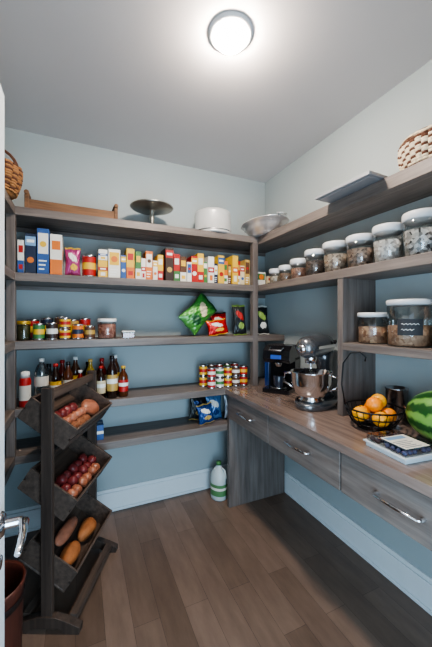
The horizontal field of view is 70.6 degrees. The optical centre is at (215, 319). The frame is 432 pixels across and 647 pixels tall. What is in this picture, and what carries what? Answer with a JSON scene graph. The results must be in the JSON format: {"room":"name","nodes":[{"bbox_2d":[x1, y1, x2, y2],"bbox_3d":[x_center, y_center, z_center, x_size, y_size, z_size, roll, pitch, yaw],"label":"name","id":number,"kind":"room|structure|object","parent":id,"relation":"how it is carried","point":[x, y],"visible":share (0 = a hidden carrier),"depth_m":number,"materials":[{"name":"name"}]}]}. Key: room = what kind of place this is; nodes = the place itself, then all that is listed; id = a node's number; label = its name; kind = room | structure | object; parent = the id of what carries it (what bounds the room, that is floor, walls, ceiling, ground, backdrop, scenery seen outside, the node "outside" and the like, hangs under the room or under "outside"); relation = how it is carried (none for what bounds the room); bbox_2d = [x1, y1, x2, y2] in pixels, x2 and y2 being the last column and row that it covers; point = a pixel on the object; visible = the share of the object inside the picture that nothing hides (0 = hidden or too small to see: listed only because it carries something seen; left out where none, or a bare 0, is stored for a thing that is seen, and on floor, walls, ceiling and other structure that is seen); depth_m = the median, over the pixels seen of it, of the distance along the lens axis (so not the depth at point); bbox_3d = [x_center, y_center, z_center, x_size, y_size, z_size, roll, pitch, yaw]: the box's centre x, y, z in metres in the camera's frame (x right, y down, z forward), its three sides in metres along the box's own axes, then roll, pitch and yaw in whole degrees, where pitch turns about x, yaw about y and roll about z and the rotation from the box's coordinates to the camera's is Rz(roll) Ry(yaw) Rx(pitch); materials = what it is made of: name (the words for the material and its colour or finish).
{"room":"pantry","nodes":[
{"label":"pantry","id":0,"kind":"room"},
{"bbox_2d":[4,127,264,510],"bbox_3d":[-0.569,0.076,2.475,2.414,2.740,0.100,0,0,-24],"label":"wall","id":1,"kind":"structure","parent":0,"point":[56,170],"depth_m":2.38,"materials":[{"name":"paint"}]},
{"bbox_2d":[4,464,226,537],"bbox_3d":[-0.555,1.365,2.414,2.190,0.168,0.030,0,0,-24],"label":"baseboard","id":2,"kind":"structure","parent":1,"relation":"attached to","point":[123,497],"depth_m":2.40,"materials":[{"name":"paint"}]},
{"bbox_2d":[4,206,284,464],"bbox_3d":[-0.487,0.106,2.291,2.211,1.569,0.307,0,0,-24],"label":"shelving","id":3,"kind":"object","parent":1,"relation":"attached to","point":[25,219],"visible":0.7,"depth_m":2.19,"materials":[{"name":"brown wood"}]},
{"bbox_2d":[18,240,24,272],"bbox_3d":[-1.213,-0.385,1.917,0.035,0.201,0.161,0,0,-24],"label":"cereal box","id":4,"kind":"object","parent":3,"relation":"in","point":[21,243],"visible":0.68,"depth_m":1.84,"materials":[{"name":"cardboard"}]},
{"bbox_2d":[17,321,30,340],"bbox_3d":[-1.185,0.066,1.881,0.074,0.120,0.074,0,0,-24],"label":"sauce jar","id":5,"kind":"object","parent":3,"relation":"on","point":[23,327],"visible":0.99,"depth_m":1.85,"materials":[{"name":"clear glass"}]},
{"bbox_2d":[19,371,30,407],"bbox_3d":[-1.176,0.423,1.879,0.065,0.215,0.065,0,0,-24],"label":"bottle","id":6,"kind":"object","parent":3,"relation":"on","point":[25,380],"visible":0.89,"depth_m":1.85,"materials":[{"name":"white plastic"}]},
{"bbox_2d":[25,233,36,272],"bbox_3d":[-1.172,-0.407,1.950,0.058,0.246,0.182,0,0,-24],"label":"cereal box","id":7,"kind":"object","parent":3,"relation":"in","point":[30,239],"visible":0.84,"depth_m":1.87,"materials":[{"name":"blue cardboard"}]},
{"bbox_2d":[27,319,39,339],"bbox_3d":[-1.191,0.061,1.987,0.072,0.129,0.072,0,0,-24],"label":"can","id":8,"kind":"object","parent":3,"relation":"on","point":[31,320],"visible":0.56,"depth_m":1.96,"materials":[{"name":"metal"}]},
{"bbox_2d":[33,323,44,339],"bbox_3d":[-1.110,0.074,1.914,0.068,0.104,0.068,0,0,-24],"label":"can","id":9,"kind":"object","parent":3,"relation":"on","point":[38,328],"visible":0.99,"depth_m":1.89,"materials":[{"name":"metal"}]},
{"bbox_2d":[34,358,48,395],"bbox_3d":[-1.098,0.386,1.919,0.082,0.290,0.082,0,0,-24],"label":"water bottle","id":10,"kind":"object","parent":3,"relation":"on","point":[39,380],"visible":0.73,"depth_m":1.91,"materials":[{"name":"plastic"}]},
{"bbox_2d":[37,228,50,273],"bbox_3d":[-1.115,-0.427,1.985,0.068,0.286,0.192,0,0,-24],"label":"cereal box","id":11,"kind":"object","parent":3,"relation":"in","point":[43,235],"visible":0.92,"depth_m":1.90,"materials":[{"name":"blue cardboard"}]},
{"bbox_2d":[41,318,52,338],"bbox_3d":[-1.118,0.056,2.020,0.072,0.139,0.072,0,0,-24],"label":"can","id":12,"kind":"object","parent":3,"relation":"on","point":[43,320],"visible":0.41,"depth_m":1.99,"materials":[{"name":"metal"}]},
{"bbox_2d":[46,323,57,339],"bbox_3d":[-1.040,0.071,1.934,0.068,0.109,0.068,0,0,-24],"label":"can","id":13,"kind":"object","parent":3,"relation":"on","point":[51,328],"visible":1,"depth_m":1.91,"materials":[{"name":"metal"}]},
{"bbox_2d":[49,363,61,387],"bbox_3d":[-1.031,0.406,1.960,0.069,0.250,0.069,0,0,-24],"label":"sauce bottle","id":14,"kind":"object","parent":3,"relation":"on","point":[55,377],"visible":0.59,"depth_m":1.94,"materials":[{"name":"brown glass"}]},
{"bbox_2d":[50,234,63,274],"bbox_3d":[-1.046,-0.412,2.008,0.069,0.256,0.191,0,0,-24],"label":"cereal box","id":15,"kind":"object","parent":3,"relation":"in","point":[56,241],"visible":0.91,"depth_m":1.92,"materials":[{"name":"cardboard"}]},
{"bbox_2d":[58,360,65,383],"bbox_3d":[-1.036,0.401,2.056,0.069,0.260,0.069,0,0,-24],"label":"sauce bottle","id":16,"kind":"object","parent":3,"relation":"on","point":[62,368],"visible":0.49,"depth_m":2.04,"materials":[{"name":"brown glass"}]},
{"bbox_2d":[59,318,70,339],"bbox_3d":[-0.977,0.056,1.973,0.068,0.140,0.068,0,0,-24],"label":"can","id":17,"kind":"object","parent":3,"relation":"on","point":[64,323],"visible":0.99,"depth_m":1.95,"materials":[{"name":"metal"}]},
{"bbox_2d":[63,361,72,383],"bbox_3d":[-0.961,0.401,1.980,0.061,0.260,0.061,0,0,-24],"label":"vinegar bottle","id":18,"kind":"object","parent":3,"relation":"on","point":[68,375],"visible":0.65,"depth_m":1.96,"materials":[{"name":"brown glass"}]},
{"bbox_2d":[24,189,117,218],"bbox_3d":[-0.956,-0.738,2.048,0.552,0.118,0.222,0,0,-26],"label":"wooden tray","id":19,"kind":"object","parent":3,"relation":"on","point":[28,202],"visible":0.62,"depth_m":1.95,"materials":[{"name":"brown wood"}]},
{"bbox_2d":[65,247,80,275],"bbox_3d":[-0.947,-0.382,2.016,0.096,0.196,0.057,0,0,-38],"label":"bag","id":20,"kind":"object","parent":3,"relation":"on","point":[72,256],"visible":1,"depth_m":2.00,"materials":[{"name":"pink plastic"}]},
{"bbox_2d":[71,356,79,379],"bbox_3d":[-0.963,0.391,2.089,0.069,0.280,0.069,0,0,-24],"label":"sauce bottle","id":21,"kind":"object","parent":3,"relation":"on","point":[75,367],"visible":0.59,"depth_m":2.07,"materials":[{"name":"brown glass"}]},
{"bbox_2d":[72,324,83,338],"bbox_3d":[-0.906,0.076,2.000,0.068,0.099,0.068,0,0,-24],"label":"can","id":22,"kind":"object","parent":3,"relation":"on","point":[77,329],"visible":0.98,"depth_m":1.97,"materials":[{"name":"metal"}]},
{"bbox_2d":[79,318,90,337],"bbox_3d":[-0.908,0.056,2.113,0.072,0.139,0.072,0,0,-24],"label":"can","id":23,"kind":"object","parent":3,"relation":"on","point":[86,321],"visible":0.52,"depth_m":2.08,"materials":[{"name":"metal"}]},
{"bbox_2d":[82,255,95,276],"bbox_3d":[-0.851,-0.356,2.046,0.088,0.144,0.088,0,0,-24],"label":"can","id":24,"kind":"object","parent":3,"relation":"on","point":[88,261],"visible":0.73,"depth_m":2.01,"materials":[{"name":"metal"}]},
{"bbox_2d":[84,325,94,338],"bbox_3d":[-0.844,0.081,2.038,0.068,0.089,0.068,0,0,-24],"label":"can","id":25,"kind":"object","parent":3,"relation":"on","point":[89,330],"visible":0.98,"depth_m":2.01,"materials":[{"name":"metal"}]},
{"bbox_2d":[85,359,93,384],"bbox_3d":[-0.842,0.396,2.044,0.063,0.270,0.063,0,0,-24],"label":"oil bottle","id":26,"kind":"object","parent":3,"relation":"on","point":[90,367],"visible":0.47,"depth_m":2.03,"materials":[{"name":"glass"}]},
{"bbox_2d":[97,420,103,439],"bbox_3d":[-0.828,0.760,2.105,0.092,0.101,0.121,0,0,-24],"label":"storage box","id":27,"kind":"object","parent":3,"relation":"on","point":[100,426],"visible":0.46,"depth_m":2.06,"materials":[{"name":"cardboard"}]},
{"bbox_2d":[97,366,105,397],"bbox_3d":[-0.778,0.421,2.062,0.061,0.220,0.061,0,0,-24],"label":"vinegar bottle","id":28,"kind":"object","parent":3,"relation":"on","point":[101,379],"visible":0.8,"depth_m":2.04,"materials":[{"name":"black glass"}]},
{"bbox_2d":[97,358,106,394],"bbox_3d":[-0.808,0.401,2.158,0.069,0.260,0.069,0,0,-24],"label":"sauce bottle","id":29,"kind":"object","parent":3,"relation":"on","point":[101,359],"visible":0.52,"depth_m":2.15,"materials":[{"name":"brown glass"}]},
{"bbox_2d":[97,260,107,276],"bbox_3d":[-0.779,-0.342,2.092,0.060,0.116,0.121,0,0,-24],"label":"box","id":30,"kind":"object","parent":3,"relation":"in","point":[102,265],"visible":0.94,"depth_m":2.04,"materials":[{"name":"yellow cardboard"}]},
{"bbox_2d":[98,249,106,259],"bbox_3d":[-0.776,-0.436,2.086,0.058,0.071,0.111,0,0,-24],"label":"box","id":31,"kind":"object","parent":30,"relation":"on","point":[102,254],"visible":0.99,"depth_m":2.03,"materials":[{"name":"white cardboard"}]},
{"bbox_2d":[97,319,116,338],"bbox_3d":[-0.745,0.058,2.087,0.124,0.135,0.124,0,0,-24],"label":"jar","id":32,"kind":"object","parent":3,"relation":"on","point":[105,331],"visible":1,"depth_m":2.04,"materials":[{"name":"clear glass"}]},
{"bbox_2d":[106,356,117,398],"bbox_3d":[-0.712,0.388,2.091,0.073,0.285,0.073,0,0,-24],"label":"sauce bottle","id":33,"kind":"object","parent":3,"relation":"on","point":[112,372],"visible":1,"depth_m":2.06,"materials":[{"name":"brown glass"}]},
{"bbox_2d":[107,249,119,277],"bbox_3d":[-0.718,-0.382,2.134,0.078,0.196,0.142,0,0,-24],"label":"box","id":34,"kind":"object","parent":3,"relation":"in","point":[113,256],"visible":0.89,"depth_m":2.07,"materials":[{"name":"white cardboard"}]},
{"bbox_2d":[118,366,127,396],"bbox_3d":[-0.648,0.426,2.131,0.067,0.210,0.067,0,0,-24],"label":"syrup bottle","id":35,"kind":"object","parent":3,"relation":"on","point":[123,376],"visible":1,"depth_m":2.11,"materials":[{"name":"glass"}]},
{"bbox_2d":[120,255,125,277],"bbox_3d":[-0.661,-0.365,2.151,0.036,0.161,0.142,0,0,-24],"label":"cereal box","id":36,"kind":"object","parent":3,"relation":"in","point":[122,257],"visible":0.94,"depth_m":2.09,"materials":[{"name":"blue cardboard"}]},
{"bbox_2d":[121,331,134,337],"bbox_3d":[-0.612,0.101,2.125,0.086,0.050,0.066,0,0,-24],"label":"storage container","id":37,"kind":"object","parent":3,"relation":"on","point":[124,335],"visible":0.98,"depth_m":2.10,"materials":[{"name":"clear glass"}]},
{"bbox_2d":[124,248,134,278],"bbox_3d":[-0.620,-0.390,2.174,0.055,0.211,0.141,0,0,-24],"label":"cereal box","id":38,"kind":"object","parent":3,"relation":"in","point":[130,270],"visible":0.84,"depth_m":2.11,"materials":[{"name":"cardboard"}]},
{"bbox_2d":[134,251,140,278],"bbox_3d":[-0.568,-0.382,2.190,0.040,0.196,0.121,0,0,-24],"label":"box","id":39,"kind":"object","parent":3,"relation":"in","point":[137,255],"visible":0.79,"depth_m":2.13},
{"bbox_2d":[141,258,145,278],"bbox_3d":[-0.535,-0.360,2.206,0.032,0.151,0.121,0,0,-24],"label":"box","id":40,"kind":"object","parent":3,"relation":"in","point":[143,261],"visible":0.73,"depth_m":2.15,"materials":[{"name":"white cardboard"}]},
{"bbox_2d":[143,251,152,279],"bbox_3d":[-0.500,-0.387,2.227,0.050,0.206,0.122,0,0,-24],"label":"box","id":41,"kind":"object","parent":3,"relation":"in","point":[148,255],"visible":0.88,"depth_m":2.17,"materials":[{"name":"white cardboard"}]},
{"bbox_2d":[130,199,173,223],"bbox_3d":[-0.479,-0.761,2.280,0.320,0.166,0.320,0,0,-24],"label":"cake stand","id":42,"kind":"object","parent":3,"relation":"on","point":[152,207],"visible":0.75,"depth_m":2.25,"materials":[{"name":"grey metal"}]},
{"bbox_2d":[153,261,157,279],"bbox_3d":[-0.459,-0.355,2.238,0.034,0.141,0.122,0,0,-24],"label":"box","id":43,"kind":"object","parent":3,"relation":"in","point":[155,263],"visible":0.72,"depth_m":2.18,"materials":[{"name":"white cardboard"}]},
{"bbox_2d":[154,255,162,279],"bbox_3d":[-0.425,-0.377,2.254,0.042,0.186,0.121,0,0,-24],"label":"box","id":44,"kind":"object","parent":3,"relation":"in","point":[159,258],"visible":0.7,"depth_m":2.20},
{"bbox_2d":[161,248,172,280],"bbox_3d":[-0.368,-0.405,2.287,0.060,0.241,0.152,0,0,-24],"label":"box","id":45,"kind":"object","parent":3,"relation":"in","point":[167,253],"visible":0.9,"depth_m":2.22,"materials":[{"name":"brown cardboard"}]},
{"bbox_2d":[173,254,179,280],"bbox_3d":[-0.318,-0.385,2.313,0.048,0.201,0.151,0,0,-24],"label":"box","id":46,"kind":"object","parent":3,"relation":"in","point":[176,257],"visible":0.62,"depth_m":2.24,"materials":[{"name":"cardboard"}]},
{"bbox_2d":[180,256,185,280],"bbox_3d":[-0.270,-0.380,2.340,0.050,0.191,0.131,0,0,-24],"label":"box","id":47,"kind":"object","parent":3,"relation":"in","point":[182,259],"visible":0.61,"depth_m":2.28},
{"bbox_2d":[186,262,191,281],"bbox_3d":[-0.226,-0.360,2.346,0.036,0.151,0.132,0,0,-24],"label":"box","id":48,"kind":"object","parent":3,"relation":"in","point":[188,264],"visible":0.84,"depth_m":2.29,"materials":[{"name":"white cardboard"}]},
{"bbox_2d":[186,256,197,281],"bbox_3d":[-0.189,-0.385,2.372,0.052,0.201,0.132,0,0,-24],"label":"box","id":49,"kind":"object","parent":3,"relation":"in","point":[194,259],"visible":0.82,"depth_m":2.32,"materials":[{"name":"red cardboard"}]},
{"bbox_2d":[178,293,216,335],"bbox_3d":[-0.142,-0.049,2.433,0.354,0.349,0.099,0,0,-34],"label":"chip bag","id":50,"kind":"object","parent":3,"relation":"in","point":[202,309],"visible":1,"depth_m":2.40,"materials":[{"name":"green plastic"}]},
{"bbox_2d":[189,397,205,419],"bbox_3d":[-0.150,0.709,2.471,0.154,0.204,0.056,0,0,-22],"label":"snack bag","id":51,"kind":"object","parent":3,"relation":"in","point":[194,402],"visible":0.59,"depth_m":2.45,"materials":[{"name":"plastic"}]},
{"bbox_2d":[194,253,203,281],"bbox_3d":[-0.143,-0.397,2.397,0.052,0.226,0.131,0,0,-24],"label":"box","id":52,"kind":"object","parent":3,"relation":"in","point":[200,256],"visible":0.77,"depth_m":2.34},
{"bbox_2d":[199,364,206,386],"bbox_3d":[-0.103,0.446,2.444,0.066,0.170,0.066,0,0,-24],"label":"can","id":53,"kind":"object","parent":3,"relation":"on","point":[203,367],"visible":0.94,"depth_m":2.42,"materials":[{"name":"metal"}]},
{"bbox_2d":[196,402,214,424],"bbox_3d":[-0.083,0.727,2.372,0.147,0.167,0.054,0,0,-30],"label":"snack bag","id":54,"kind":"object","parent":3,"relation":"in","point":[205,414],"visible":1,"depth_m":2.36,"materials":[{"name":"blue plastic"}]},
{"bbox_2d":[204,262,206,282],"bbox_3d":[-0.108,-0.367,2.418,0.030,0.166,0.132,0,0,-24],"label":"box","id":55,"kind":"object","parent":3,"relation":"in","point":[205,263],"visible":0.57,"depth_m":2.36,"materials":[{"name":"green cardboard"}]},
{"bbox_2d":[204,256,213,282],"bbox_3d":[-0.063,-0.387,2.416,0.050,0.206,0.131,0,0,-24],"label":"box","id":56,"kind":"object","parent":3,"relation":"in","point":[210,260],"visible":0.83,"depth_m":2.36,"materials":[{"name":"white cardboard"}]},
{"bbox_2d":[207,367,215,388],"bbox_3d":[-0.035,0.451,2.376,0.066,0.160,0.066,0,0,-24],"label":"can","id":57,"kind":"object","parent":3,"relation":"on","point":[211,371],"visible":1,"depth_m":2.35,"materials":[{"name":"metal"}]},
{"bbox_2d":[195,207,231,233],"bbox_3d":[-0.025,-0.796,2.479,0.320,0.236,0.320,0,0,-24],"label":"carrier","id":58,"kind":"object","parent":3,"relation":"on","point":[216,219],"visible":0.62,"depth_m":2.35,"materials":[{"name":"plastic"}]},
{"bbox_2d":[205,395,221,419],"bbox_3d":[-0.019,0.708,2.488,0.141,0.205,0.058,0,0,-23],"label":"snack bag","id":59,"kind":"object","parent":3,"relation":"in","point":[215,400],"visible":0.62,"depth_m":2.48,"materials":[{"name":"blue plastic"}]},
{"bbox_2d":[214,264,217,282],"bbox_3d":[-0.027,-0.362,2.438,0.034,0.156,0.132,0,0,-24],"label":"box","id":60,"kind":"object","parent":3,"relation":"in","point":[215,265],"visible":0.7,"depth_m":2.38,"materials":[{"name":"white cardboard"}]},
{"bbox_2d":[206,318,227,335],"bbox_3d":[0.008,0.055,2.420,0.182,0.141,0.060,0,0,-29],"label":"chip bag","id":61,"kind":"object","parent":3,"relation":"in","point":[215,327],"visible":1,"depth_m":2.40,"materials":[{"name":"red plastic"}]},
{"bbox_2d":[214,255,223,282],"bbox_3d":[0.016,-0.395,2.450,0.054,0.221,0.132,0,0,-24],"label":"box","id":62,"kind":"object","parent":3,"relation":"in","point":[219,260],"visible":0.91,"depth_m":2.39,"materials":[{"name":"yellow cardboard"}]},
{"bbox_2d":[210,312,228,332],"bbox_3d":[0.026,0.028,2.561,0.164,0.196,0.057,0,0,-33],"label":"chip bag","id":63,"kind":"object","parent":3,"relation":"in","point":[222,315],"visible":0.38,"depth_m":2.56,"materials":[{"name":"red plastic"}]},
{"bbox_2d":[216,366,223,387],"bbox_3d":[0.030,0.451,2.405,0.066,0.160,0.066,0,0,-24],"label":"can","id":64,"kind":"object","parent":3,"relation":"on","point":[219,369],"visible":0.89,"depth_m":2.38,"materials":[{"name":"metal"}]},
{"bbox_2d":[224,261,227,283],"bbox_3d":[0.050,-0.377,2.489,0.040,0.186,0.131,0,0,-24],"label":"box","id":65,"kind":"object","parent":3,"relation":"in","point":[225,262],"visible":0.46,"depth_m":2.43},
{"bbox_2d":[224,366,231,386],"bbox_3d":[0.095,0.451,2.434,0.066,0.160,0.066,0,0,-24],"label":"can","id":66,"kind":"object","parent":3,"relation":"on","point":[227,369],"visible":0.95,"depth_m":2.41,"materials":[{"name":"metal"}]},
{"bbox_2d":[228,264,230,283],"bbox_3d":[0.083,-0.365,2.500,0.030,0.161,0.132,0,0,-24],"label":"box","id":67,"kind":"object","parent":3,"relation":"in","point":[229,265],"visible":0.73,"depth_m":2.44,"materials":[{"name":"orange cardboard"}]},
{"bbox_2d":[225,255,237,283],"bbox_3d":[0.129,-0.400,2.499,0.052,0.231,0.131,0,0,-24],"label":"box","id":68,"kind":"object","parent":3,"relation":"in","point":[232,260],"visible":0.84,"depth_m":2.44,"materials":[{"name":"yellow cardboard"}]},
{"bbox_2d":[232,365,239,386],"bbox_3d":[0.160,0.451,2.463,0.066,0.160,0.066,0,0,-24],"label":"can","id":69,"kind":"object","parent":3,"relation":"on","point":[235,368],"visible":0.98,"depth_m":2.44,"materials":[{"name":"metal"}]},
{"bbox_2d":[232,305,246,334],"bbox_3d":[0.193,-0.001,2.530,0.121,0.254,0.059,0,0,-24],"label":"snack bag","id":70,"kind":"object","parent":3,"relation":"in","point":[238,310],"visible":1,"depth_m":2.51,"materials":[{"name":"plastic"}]},
{"bbox_2d":[240,266,244,284],"bbox_3d":[0.191,-0.365,2.557,0.040,0.161,0.132,0,0,-24],"label":"box","id":71,"kind":"object","parent":3,"relation":"in","point":[242,268],"visible":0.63,"depth_m":2.50,"materials":[{"name":"white cardboard"}]},
{"bbox_2d":[239,365,247,385],"bbox_3d":[0.225,0.451,2.492,0.066,0.160,0.066,0,0,-24],"label":"can","id":72,"kind":"object","parent":3,"relation":"on","point":[243,368],"visible":0.91,"depth_m":2.46,"materials":[{"name":"metal"}]},
{"bbox_2d":[240,260,248,284],"bbox_3d":[0.232,-0.390,2.565,0.042,0.211,0.132,0,0,-24],"label":"box","id":73,"kind":"object","parent":3,"relation":"in","point":[245,263],"visible":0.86,"depth_m":2.51,"materials":[{"name":"yellow cardboard"}]},
{"bbox_2d":[258,272,264,284],"bbox_3d":[0.364,-0.345,2.624,0.082,0.121,0.102,0,0,-24],"label":"box","id":74,"kind":"object","parent":3,"relation":"in","point":[261,275],"visible":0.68,"depth_m":2.58,"materials":[{"name":"white cardboard"}]},
{"bbox_2d":[258,305,268,334],"bbox_3d":[0.388,-0.001,2.644,0.150,0.254,0.061,0,0,-24],"label":"snack bag","id":75,"kind":"object","parent":3,"relation":"in","point":[263,328],"visible":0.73,"depth_m":2.63,"materials":[{"name":"plastic"}]},
{"bbox_2d":[0,0,431,182],"bbox_3d":[-0.042,-1.319,1.291,2.414,0.050,2.693,0,0,-24],"label":"ceiling","id":76,"kind":"structure","parent":0,"point":[144,78],"depth_m":1.59,"materials":[{"name":"paint"}]},
{"bbox_2d":[209,11,252,53],"bbox_3d":[0.066,-1.267,1.378,0.200,0.054,0.200,0,0,-24],"label":"ceiling light","id":77,"kind":"object","parent":76,"relation":"attached to","point":[230,32],"depth_m":1.34,"materials":[{"name":"glass"}]},
{"bbox_2d":[4,488,431,646],"bbox_3d":[0.233,1.471,0.674,2.414,0.050,4.043,0,0,-24],"label":"floor","id":78,"kind":"structure","parent":0,"point":[193,569],"depth_m":1.64,"materials":[{"name":"brown wood"}]},
{"bbox_2d":[4,188,14,487],"bbox_3d":[-1.082,0.384,1.233,0.268,2.124,1.138,0,0,-24],"label":"shelving","id":79,"kind":"object","parent":78,"relation":"on","point":[9,207],"visible":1,"depth_m":1.69,"materials":[{"name":"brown wood"}]},
{"bbox_2d":[4,149,22,199],"bbox_3d":[-1.203,-0.813,1.632,0.290,0.258,0.290,0,0,30],"label":"wicker basket","id":80,"kind":"object","parent":79,"relation":"on","point":[13,174],"visible":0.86,"depth_m":1.62,"materials":[{"name":"wicker"}]},
{"bbox_2d":[4,560,25,646],"bbox_3d":[-0.840,1.210,1.125,0.240,0.470,0.240,0,0,-24],"label":"waste bin","id":81,"kind":"object","parent":78,"relation":"on","point":[14,571],"visible":0.88,"depth_m":1.13,"materials":[{"name":"brown metal"}]},
{"bbox_2d":[17,370,117,634],"bbox_3d":[-0.781,0.881,1.667,0.316,1.128,0.530,0,0,1],"label":"rack","id":82,"kind":"object","parent":78,"relation":"on","point":[64,481],"visible":0.99,"depth_m":1.51,"materials":[{"name":"brown wood"}]},
{"bbox_2d":[210,460,226,500],"bbox_3d":[0.022,1.298,2.484,0.136,0.295,0.131,0,0,-2],"label":"jug","id":83,"kind":"object","parent":78,"relation":"on","point":[218,482],"visible":0.98,"depth_m":2.44,"materials":[{"name":"plastic"}]},
{"bbox_2d":[225,385,431,550],"bbox_3d":[0.756,0.990,1.490,0.591,0.910,2.164,0,0,-24],"label":"desk","id":84,"kind":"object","parent":78,"relation":"on","point":[263,428],"depth_m":1.52,"materials":[{"name":"brown wood"}]},
{"bbox_2d":[263,344,299,394],"bbox_3d":[0.483,0.362,2.335,0.237,0.345,0.298,0,0,31],"label":"coffee maker","id":85,"kind":"object","parent":84,"relation":"on","point":[278,359],"visible":0.98,"depth_m":2.26,"materials":[{"name":"black plastic"}]},
{"bbox_2d":[283,333,337,411],"bbox_3d":[0.633,0.310,1.911,0.366,0.448,0.314,0,0,-16],"label":"stand mixer","id":86,"kind":"object","parent":84,"relation":"on","point":[314,387],"visible":0.99,"depth_m":1.81,"materials":[{"name":"silver metal"}]},
{"bbox_2d":[258,156,431,415],"bbox_3d":[0.905,-0.072,1.557,0.264,1.212,2.164,0,0,-24],"label":"shelving","id":87,"kind":"object","parent":84,"relation":"on","point":[357,284],"visible":0.84,"depth_m":1.71,"materials":[{"name":"brown wood"}]},
{"bbox_2d":[241,212,288,236],"bbox_3d":[0.393,-0.733,2.458,0.340,0.108,0.530,0,0,-20],"label":"bowl","id":88,"kind":"object","parent":87,"relation":"on","point":[258,226],"visible":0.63,"depth_m":2.33,"materials":[{"name":"metal"}]},
{"bbox_2d":[269,268,281,282],"bbox_3d":[0.476,-0.344,2.434,0.103,0.120,0.103,0,0,-24],"label":"canister","id":89,"kind":"object","parent":87,"relation":"in","point":[274,271],"visible":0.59,"depth_m":2.40,"materials":[{"name":"clear glass"}]},
{"bbox_2d":[278,265,293,280],"bbox_3d":[0.531,-0.347,2.311,0.113,0.125,0.113,0,0,-24],"label":"canister","id":90,"kind":"object","parent":87,"relation":"in","point":[282,268],"visible":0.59,"depth_m":2.27,"materials":[{"name":"clear glass"}]},
{"bbox_2d":[290,258,305,278],"bbox_3d":[0.592,-0.357,2.174,0.128,0.145,0.128,0,0,-24],"label":"canister","id":91,"kind":"object","parent":87,"relation":"in","point":[295,272],"visible":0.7,"depth_m":2.13,"materials":[{"name":"clear glass"}]},
{"bbox_2d":[304,248,324,275],"bbox_3d":[0.659,-0.372,2.023,0.140,0.175,0.140,0,0,-24],"label":"canister","id":92,"kind":"object","parent":87,"relation":"in","point":[312,267],"visible":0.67,"depth_m":1.97,"materials":[{"name":"clear glass"}]},
{"bbox_2d":[323,240,346,271],"bbox_3d":[0.730,-0.377,1.863,0.150,0.185,0.150,0,0,-24],"label":"canister","id":93,"kind":"object","parent":87,"relation":"in","point":[337,261],"visible":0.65,"depth_m":1.81,"materials":[{"name":"clear glass"}]},
{"bbox_2d":[315,170,387,202],"bbox_3d":[0.767,-0.690,1.644,0.288,0.022,0.348,0,0,-27],"label":"baking tray","id":94,"kind":"object","parent":87,"relation":"on","point":[369,177],"visible":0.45,"depth_m":1.56,"materials":[{"name":"metal"}]},
{"bbox_2d":[346,233,373,267],"bbox_3d":[0.803,-0.374,1.699,0.150,0.180,0.150,0,0,-24],"label":"canister","id":95,"kind":"object","parent":87,"relation":"in","point":[363,255],"visible":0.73,"depth_m":1.65,"materials":[{"name":"clear glass"}]},
{"bbox_2d":[357,312,386,343],"bbox_3d":[0.851,0.043,1.654,0.154,0.165,0.154,0,0,-24],"label":"jar","id":96,"kind":"object","parent":87,"relation":"on","point":[366,334],"visible":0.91,"depth_m":1.60,"materials":[{"name":"clear glass"}]},
{"bbox_2d":[372,222,402,262],"bbox_3d":[0.872,-0.379,1.546,0.144,0.190,0.144,0,0,-24],"label":"canister","id":97,"kind":"object","parent":87,"relation":"in","point":[386,249],"visible":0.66,"depth_m":1.50,"materials":[{"name":"clear glass"}]},
{"bbox_2d":[386,299,431,347],"bbox_3d":[0.929,0.015,1.467,0.196,0.222,0.196,0,0,-24],"label":"jar","id":98,"kind":"object","parent":87,"relation":"on","point":[411,333],"visible":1,"depth_m":1.40,"materials":[{"name":"clear glass"}]},
{"bbox_2d":[397,125,431,170],"bbox_3d":[0.977,-0.772,1.382,0.248,0.187,0.278,0,0,-24],"label":"woven basket","id":99,"kind":"object","parent":87,"relation":"on","point":[417,147],"visible":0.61,"depth_m":1.33,"materials":[{"name":"wicker"}]},
{"bbox_2d":[402,207,431,256],"bbox_3d":[0.938,-0.387,1.397,0.150,0.205,0.150,0,0,-24],"label":"canister","id":100,"kind":"object","parent":87,"relation":"in","point":[417,240],"visible":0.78,"depth_m":1.36,"materials":[{"name":"clear glass"}]},
{"bbox_2d":[341,352,404,431],"bbox_3d":[0.784,0.346,1.520,0.268,0.370,0.268,0,0,-3],"label":"basket","id":101,"kind":"object","parent":84,"relation":"on","point":[373,406],"visible":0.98,"depth_m":1.47,"materials":[{"name":"black metal"}]},
{"bbox_2d":[385,385,408,423],"bbox_3d":[0.956,0.446,1.613,0.112,0.178,0.112,0,0,-24],"label":"steel canister","id":102,"kind":"object","parent":84,"relation":"on","point":[394,394],"visible":0.74,"depth_m":1.57,"materials":[{"name":"metal"}]},
{"bbox_2d":[363,429,431,464],"bbox_3d":[0.745,0.509,1.240,0.172,0.051,0.204,0,0,-18],"label":"book","id":103,"kind":"object","parent":84,"relation":"on","point":[404,448],"visible":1,"depth_m":1.20,"materials":[{"name":"paper"}]},
{"bbox_2d":[403,390,431,441],"bbox_3d":[0.976,0.417,1.293,0.237,0.234,0.343,0,0,-36],"label":"watermelon","id":104,"kind":"object","parent":84,"relation":"on","point":[418,411],"visible":1,"depth_m":1.29,"materials":[{"name":"food"}]},
{"bbox_2d":[265,59,431,577],"bbox_3d":[1.036,0.076,1.716,0.100,2.740,2.593,0,0,-24],"label":"wall","id":105,"kind":"structure","parent":0,"point":[371,140],"depth_m":1.91,"materials":[{"name":"paint"}]},
{"bbox_2d":[285,471,431,615],"bbox_3d":[0.961,1.365,1.732,0.030,0.168,2.443,0,0,-24],"label":"baseboard","id":106,"kind":"structure","parent":105,"relation":"attached to","point":[407,577],"depth_m":1.83,"materials":[{"name":"paint"}]},
{"bbox_3d":[0.482,0.076,0.116,2.214,2.740,0.120,0,0,-24],"label":"wall","id":107,"kind":"structure","parent":0,"visible":0},
{"bbox_2d":[0,85,29,646],"bbox_3d":[-0.343,0.426,0.367,0.103,2.020,0.950,0,0,-24],"label":"door","id":108,"kind":"structure","parent":107,"relation":"in","point":[22,522],"depth_m":0.76,"materials":[{"name":"paint"}]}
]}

